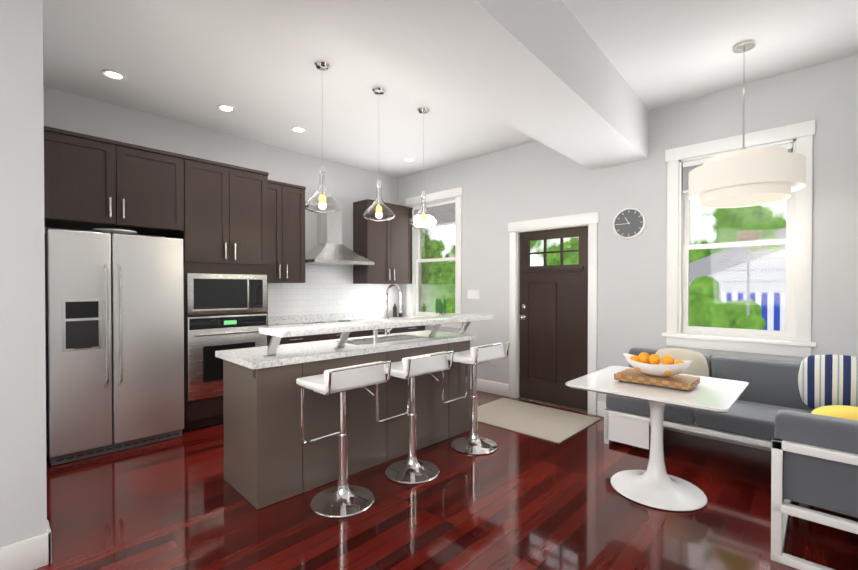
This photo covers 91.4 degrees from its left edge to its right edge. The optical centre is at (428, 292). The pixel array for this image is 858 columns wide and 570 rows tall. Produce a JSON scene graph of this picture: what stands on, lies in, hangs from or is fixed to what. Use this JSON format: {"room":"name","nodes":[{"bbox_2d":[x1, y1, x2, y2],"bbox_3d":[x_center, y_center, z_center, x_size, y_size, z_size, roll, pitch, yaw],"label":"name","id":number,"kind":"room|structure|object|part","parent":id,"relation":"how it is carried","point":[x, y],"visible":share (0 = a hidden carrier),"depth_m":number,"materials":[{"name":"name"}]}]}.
{"room":"kitchen","nodes":[
{"label":"kitchen","id":0,"kind":"room"},
{"bbox_2d":[0,0,46,546],"bbox_3d":[-3.043,-0.206,0.916,0.150,3.100,3.240,0,1,43],"label":"wall","id":1,"kind":"structure","parent":0,"point":[23,496],"depth_m":1.97,"materials":[{"name":"paint"}]},
{"bbox_2d":[0,529,51,569],"bbox_3d":[-2.967,1.267,0.888,0.016,0.155,3.226,0,1,43],"label":"baseboard","id":2,"kind":"structure","parent":1,"relation":"attached to","point":[33,553],"depth_m":1.99,"materials":[{"name":"white wood"}]},
{"bbox_2d":[43,86,397,266],"bbox_3d":[-2.087,-0.243,5.086,0.200,3.100,4.430,0,1,43],"label":"wall","id":3,"kind":"structure","parent":0,"point":[349,185],"depth_m":4.69,"materials":[{"name":"paint"}]},
{"bbox_2d":[44,126,184,235],"bbox_3d":[-2.821,-0.912,3.672,0.648,0.693,1.045,0,1,43],"label":"upper cabinet","id":4,"kind":"object","parent":3,"relation":"attached to","point":[91,182],"visible":0.94,"depth_m":3.47,"materials":[{"name":"brown wood"}]},
{"bbox_2d":[268,180,305,282],"bbox_3d":[-1.804,-0.691,4.946,0.362,1.158,0.600,0,1,43],"label":"upper cabinet","id":5,"kind":"object","parent":3,"relation":"attached to","point":[286,234],"visible":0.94,"depth_m":4.88,"materials":[{"name":"brown wood"}]},
{"bbox_2d":[268,265,398,316],"bbox_3d":[-1.316,0.015,5.741,0.018,0.748,2.418,0,1,43],"label":"backsplash","id":6,"kind":"structure","parent":3,"relation":"attached to","point":[322,289],"depth_m":5.67,"materials":[{"name":"tile"}]},
{"bbox_2d":[305,196,373,265],"bbox_3d":[-1.223,-0.804,5.454,0.498,0.885,0.900,0,1,43],"label":"range hood","id":7,"kind":"object","parent":3,"relation":"attached to","point":[329,248],"visible":0.82,"depth_m":5.42,"materials":[{"name":"silver metal"}]},
{"bbox_2d":[353,199,412,283],"bbox_3d":[-0.655,-0.701,6.158,0.362,1.158,0.860,0,1,43],"label":"upper cabinet","id":8,"kind":"object","parent":3,"relation":"attached to","point":[385,247],"visible":0.88,"depth_m":5.98,"materials":[{"name":"brown wood"}]},
{"bbox_2d":[35,389,857,569],"bbox_3d":[-1.045,1.395,1.984,6.000,0.120,7.920,0,1,43],"label":"floor","id":9,"kind":"structure","parent":0,"point":[517,501],"depth_m":2.48,"materials":[{"name":"brown wood"}]},
{"bbox_2d":[45,229,183,465],"bbox_3d":[-2.756,0.418,3.674,0.755,1.796,0.910,0,1,43],"label":"fridge","id":10,"kind":"object","parent":9,"relation":"on","point":[114,327],"visible":1,"depth_m":3.40,"materials":[{"name":"metal"}]},
{"bbox_2d":[92,228,136,234],"bbox_3d":[-2.687,-0.503,3.579,0.310,0.043,0.310,0,1,43],"label":"plate","id":11,"kind":"object","parent":10,"relation":"on","point":[114,231],"visible":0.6,"depth_m":3.48,"materials":[{"name":"silver metal"}]},
{"bbox_2d":[165,155,268,431],"bbox_3d":[-2.174,0.023,4.338,0.682,2.574,0.800,0,1,43],"label":"tall cabinet","id":12,"kind":"object","parent":9,"relation":"on","point":[223,235],"visible":0.73,"depth_m":4.08,"materials":[{"name":"brown wood"}]},
{"bbox_2d":[293,361,390,517],"bbox_3d":[-0.549,0.881,2.654,0.434,0.891,0.458,0,1,43],"label":"stool","id":13,"kind":"object","parent":9,"relation":"on","point":[343,498],"visible":1,"depth_m":2.60,"materials":[{"name":"chrome"},{"name":"white leather"}]},
{"bbox_2d":[268,310,424,345],"bbox_3d":[-1.084,0.796,5.524,0.646,1.006,2.412,0,1,43],"label":"base cabinet","id":14,"kind":"object","parent":9,"relation":"on","point":[313,319],"visible":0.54,"depth_m":5.45,"materials":[{"name":"white stone"}]},
{"bbox_2d":[393,304,396,316],"bbox_3d":[-0.519,0.275,6.353,0.063,0.200,0.063,0,1,31],"label":"soap bottle","id":15,"kind":"object","parent":14,"relation":"on","point":[395,311],"depth_m":6.33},
{"bbox_2d":[223,332,474,509],"bbox_3d":[-0.531,0.880,3.461,0.646,0.874,2.040,0,1,43],"label":"kitchen island","id":16,"kind":"object","parent":9,"relation":"on","point":[270,457],"depth_m":2.88,"materials":[{"name":"wood"}]},
{"bbox_2d":[215,332,446,371],"bbox_3d":[-0.684,0.433,3.307,0.715,0.040,1.691,0,1,43],"label":"island countertop","id":17,"kind":"structure","parent":16,"relation":"on","point":[251,358],"depth_m":3.03,"materials":[{"name":"white stone"}]},
{"bbox_2d":[376,351,453,483],"bbox_3d":[-0.126,0.877,3.079,0.434,0.891,0.458,0,1,43],"label":"stool","id":18,"kind":"object","parent":9,"relation":"on","point":[412,469],"visible":0.88,"depth_m":3.03,"materials":[{"name":"chrome"},{"name":"white leather"}]},
{"bbox_2d":[442,342,509,454],"bbox_3d":[0.384,0.873,3.588,0.434,0.891,0.458,0,1,43],"label":"stool","id":19,"kind":"object","parent":9,"relation":"on","point":[473,443],"visible":0.94,"depth_m":3.54,"materials":[{"name":"chrome"},{"name":"white plastic"}]},
{"bbox_2d":[470,398,600,442],"bbox_3d":[1.023,1.308,4.391,1.190,0.009,0.940,0,1,43],"label":"doormat","id":20,"kind":"object","parent":9,"relation":"on","point":[547,423],"visible":0.79,"depth_m":4.28,"materials":[{"name":"beige fabric"}]},
{"bbox_2d":[565,366,748,510],"bbox_3d":[1.529,0.966,2.806,0.900,0.717,0.900,0,1,43],"label":"table","id":21,"kind":"object","parent":9,"relation":"on","point":[655,485],"visible":0.96,"depth_m":2.70,"materials":[{"name":"white paint"}]},
{"bbox_2d":[614,368,699,390],"bbox_3d":[1.515,0.581,2.788,0.450,0.050,0.280,0,1,43],"label":"cutting board","id":22,"kind":"object","parent":21,"relation":"on","point":[685,383],"visible":0.98,"depth_m":2.69,"materials":[{"name":"wood"}]},
{"bbox_2d":[623,352,692,376],"bbox_3d":[1.515,0.481,2.788,0.420,0.146,0.234,0,1,43],"label":"fruit bowl","id":23,"kind":"object","parent":22,"relation":"on","point":[654,364],"visible":1,"depth_m":2.73,"materials":[{"name":"white ceramic"}]},
{"bbox_2d":[604,347,813,449],"bbox_3d":[2.519,0.939,3.225,2.020,0.770,0.750,0,1,43],"label":"bench","id":24,"kind":"object","parent":9,"relation":"on","point":[769,392],"visible":0.33,"depth_m":3.32,"materials":[{"name":"grey fabric"}]},
{"bbox_2d":[656,348,708,376],"bbox_3d":[2.203,0.680,3.660,0.420,0.385,0.156,0,1,43],"label":"pillow","id":25,"kind":"object","parent":24,"relation":"on","point":[698,366],"visible":0.27,"depth_m":3.55,"materials":[{"name":"beige fabric"}]},
{"bbox_2d":[798,354,857,408],"bbox_3d":[2.918,0.661,2.961,0.460,0.446,0.175,0,1,43],"label":"striped pillow","id":26,"kind":"object","parent":24,"relation":"on","point":[827,380],"visible":0.77,"depth_m":2.96,"materials":[{"name":"fabric"}]},
{"bbox_2d":[811,405,857,419],"bbox_3d":[2.757,0.814,2.647,0.500,0.150,0.380,0,1,43],"label":"pillow","id":27,"kind":"object","parent":24,"relation":"on","point":[845,412],"visible":0.54,"depth_m":2.67,"materials":[{"name":"yellow fabric"}]},
{"bbox_2d":[771,409,857,569],"bbox_3d":[2.344,0.948,2.165,0.815,0.770,1.017,0,1,43],"label":"armchair","id":28,"kind":"object","parent":9,"relation":"on","point":[814,459],"visible":1,"depth_m":2.00,"materials":[{"name":"grey fabric"}]},
{"bbox_2d":[43,0,857,177],"bbox_3d":[-1.045,-1.840,1.956,6.000,0.150,7.920,0,1,43],"label":"ceiling","id":29,"kind":"structure","parent":0,"point":[197,62],"depth_m":3.27,"materials":[{"name":"paint"}]},
{"bbox_2d":[101,70,126,80],"bbox_3d":[-2.577,-1.773,3.422,0.168,0.010,0.168,0,1,43],"label":"recessed light","id":30,"kind":"object","parent":29,"relation":"in","point":[114,75],"visible":1,"depth_m":3.42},
{"bbox_2d":[217,104,235,112],"bbox_3d":[-1.964,-1.778,4.054,0.168,0.010,0.168,0,1,43],"label":"recessed light","id":31,"kind":"object","parent":29,"relation":"in","point":[225,108],"visible":0.98,"depth_m":4.05,"materials":[{"name":"white"}]},
{"bbox_2d":[291,127,305,132],"bbox_3d":[-1.434,-1.783,4.599,0.168,0.010,0.168,0,1,43],"label":"recessed light","id":32,"kind":"object","parent":29,"relation":"in","point":[298,129],"visible":0.98,"depth_m":4.59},
{"bbox_2d":[304,60,339,212],"bbox_3d":[-0.832,-1.202,3.262,0.276,1.148,0.276,0,1,43],"label":"pendant light","id":33,"kind":"object","parent":29,"relation":"hanging from","point":[321,200],"visible":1,"depth_m":3.21,"materials":[{"name":"clear glass"}]},
{"bbox_2d":[363,86,394,221],"bbox_3d":[-0.440,-1.205,3.675,0.276,1.148,0.276,0,1,43],"label":"pendant light","id":34,"kind":"object","parent":29,"relation":"hanging from","point":[378,210],"visible":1,"depth_m":3.62,"materials":[{"name":"clear glass"}]},
{"bbox_2d":[403,158,414,161],"bbox_3d":[-0.275,-1.793,5.677,0.168,0.010,0.168,0,1,43],"label":"recessed light","id":35,"kind":"object","parent":29,"relation":"in","point":[408,159],"visible":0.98,"depth_m":5.66,"materials":[{"name":"white"}]},
{"bbox_2d":[409,107,436,227],"bbox_3d":[-0.055,-1.209,4.082,0.276,1.148,0.276,0,1,43],"label":"pendant light","id":36,"kind":"object","parent":29,"relation":"hanging from","point":[423,217],"visible":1,"depth_m":4.03,"materials":[{"name":"glass"}]},
{"bbox_2d":[277,0,647,169],"bbox_3d":[-0.646,-1.529,1.277,0.938,0.500,8.080,0,1,43],"label":"ceiling beam","id":37,"kind":"structure","parent":29,"relation":"attached to","point":[545,72],"depth_m":2.48,"materials":[{"name":"paint"}]},
{"bbox_2d":[689,40,805,207],"bbox_3d":[2.266,-1.214,3.012,0.670,1.119,0.670,0,1,43],"label":"drum pendant light","id":38,"kind":"object","parent":29,"relation":"hanging from","point":[743,177],"visible":1,"depth_m":2.81,"materials":[{"name":"white fabric"}]},
{"bbox_2d":[398,54,857,401],"bbox_3d":[1.603,-0.240,4.764,6.000,3.100,0.180,0,1,43],"label":"wall","id":39,"kind":"structure","parent":0,"point":[533,180],"depth_m":4.12,"materials":[{"name":"paint"}]},
{"bbox_2d":[403,187,462,327],"bbox_3d":[0.097,-0.472,6.146,1.140,1.930,0.245,0,1,43],"label":"kitchen window","id":40,"kind":"structure","parent":39,"relation":"in","point":[442,213],"depth_m":6.19,"materials":[{"name":"white wood"}]},
{"bbox_3d":[0.097,-0.472,6.146,1.140,1.930,0.245,0,1,43],"label":"kitchen window trim","id":41,"kind":"part","parent":40,"relation":"part of","materials":[{"name":"white wood"}]},
{"bbox_2d":[435,298,445,315],"bbox_3d":[0.168,0.226,5.967,0.217,0.285,0.054,0,1,43],"label":"potted plant","id":42,"kind":"object","parent":40,"relation":"on","point":[440,306],"visible":0.98,"depth_m":5.96,"materials":[{"name":"green plant"}]},
{"bbox_2d":[468,290,479,298],"bbox_3d":[0.594,0.028,5.592,0.200,0.120,0.009,0,1,43],"label":"switch plate","id":43,"kind":"object","parent":39,"relation":"attached to","point":[473,294],"visible":1,"depth_m":5.58,"materials":[{"name":"white plastic"}]},
{"bbox_2d":[470,377,508,396],"bbox_3d":[0.251,1.222,5.924,2.060,0.155,0.016,0,1,43],"label":"baseboard","id":44,"kind":"structure","parent":39,"relation":"attached to","point":[493,387],"depth_m":5.38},
{"bbox_2d":[519,226,587,409],"bbox_3d":[1.420,0.284,4.852,0.868,2.018,0.132,0,1,43],"label":"entry door","id":45,"kind":"structure","parent":39,"relation":"in","point":[553,316],"depth_m":4.85,"materials":[{"name":"brown wood"}]},
{"bbox_2d":[508,212,598,414],"bbox_3d":[1.457,0.226,4.890,1.120,2.165,0.206,0,1,43],"label":"door frame","id":46,"kind":"structure","parent":39,"relation":"attached to","point":[589,220],"depth_m":4.81,"materials":[{"name":"white wood"}]},
{"bbox_2d":[613,208,645,238],"bbox_3d":[2.018,-0.695,4.223,0.312,0.312,0.028,0,1,43],"label":"wall clock","id":47,"kind":"object","parent":39,"relation":"attached to","point":[629,223],"visible":0.98,"depth_m":4.22,"materials":[{"name":"grey plastic"}]},
{"bbox_2d":[597,401,770,450],"bbox_3d":[2.672,1.242,3.630,2.410,0.155,0.016,0,1,43],"label":"baseboard","id":48,"kind":"structure","parent":39,"relation":"attached to","point":[601,406],"depth_m":3.82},
{"bbox_2d":[662,120,815,357],"bbox_3d":[2.688,-0.418,3.690,1.080,1.865,0.245,0,1,43],"label":"dining room window","id":49,"kind":"structure","parent":39,"relation":"in","point":[688,166],"depth_m":3.59,"materials":[{"name":"white wood"}]},
{"bbox_3d":[2.688,-0.418,3.690,1.080,1.865,0.245,0,1,43],"label":"dining room window trim","id":50,"kind":"part","parent":49,"relation":"part of","materials":[{"name":"white wood"}]},
{"label":"outside","id":51,"kind":"structure","parent":0,"visible":0},
{"bbox_2d":[428,200,785,312],"bbox_3d":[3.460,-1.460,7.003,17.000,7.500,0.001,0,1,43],"label":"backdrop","id":52,"kind":"structure","parent":51,"point":[723,216],"depth_m":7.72,"materials":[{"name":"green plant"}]},
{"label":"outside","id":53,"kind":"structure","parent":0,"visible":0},
{"bbox_2d":[689,214,785,330],"bbox_3d":[1.663,-0.712,7.222,9.100,5.000,2.325,0,1,43],"label":"scenery","id":54,"kind":"structure","parent":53,"point":[756,302],"depth_m":4.78,"materials":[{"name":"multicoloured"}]}
]}

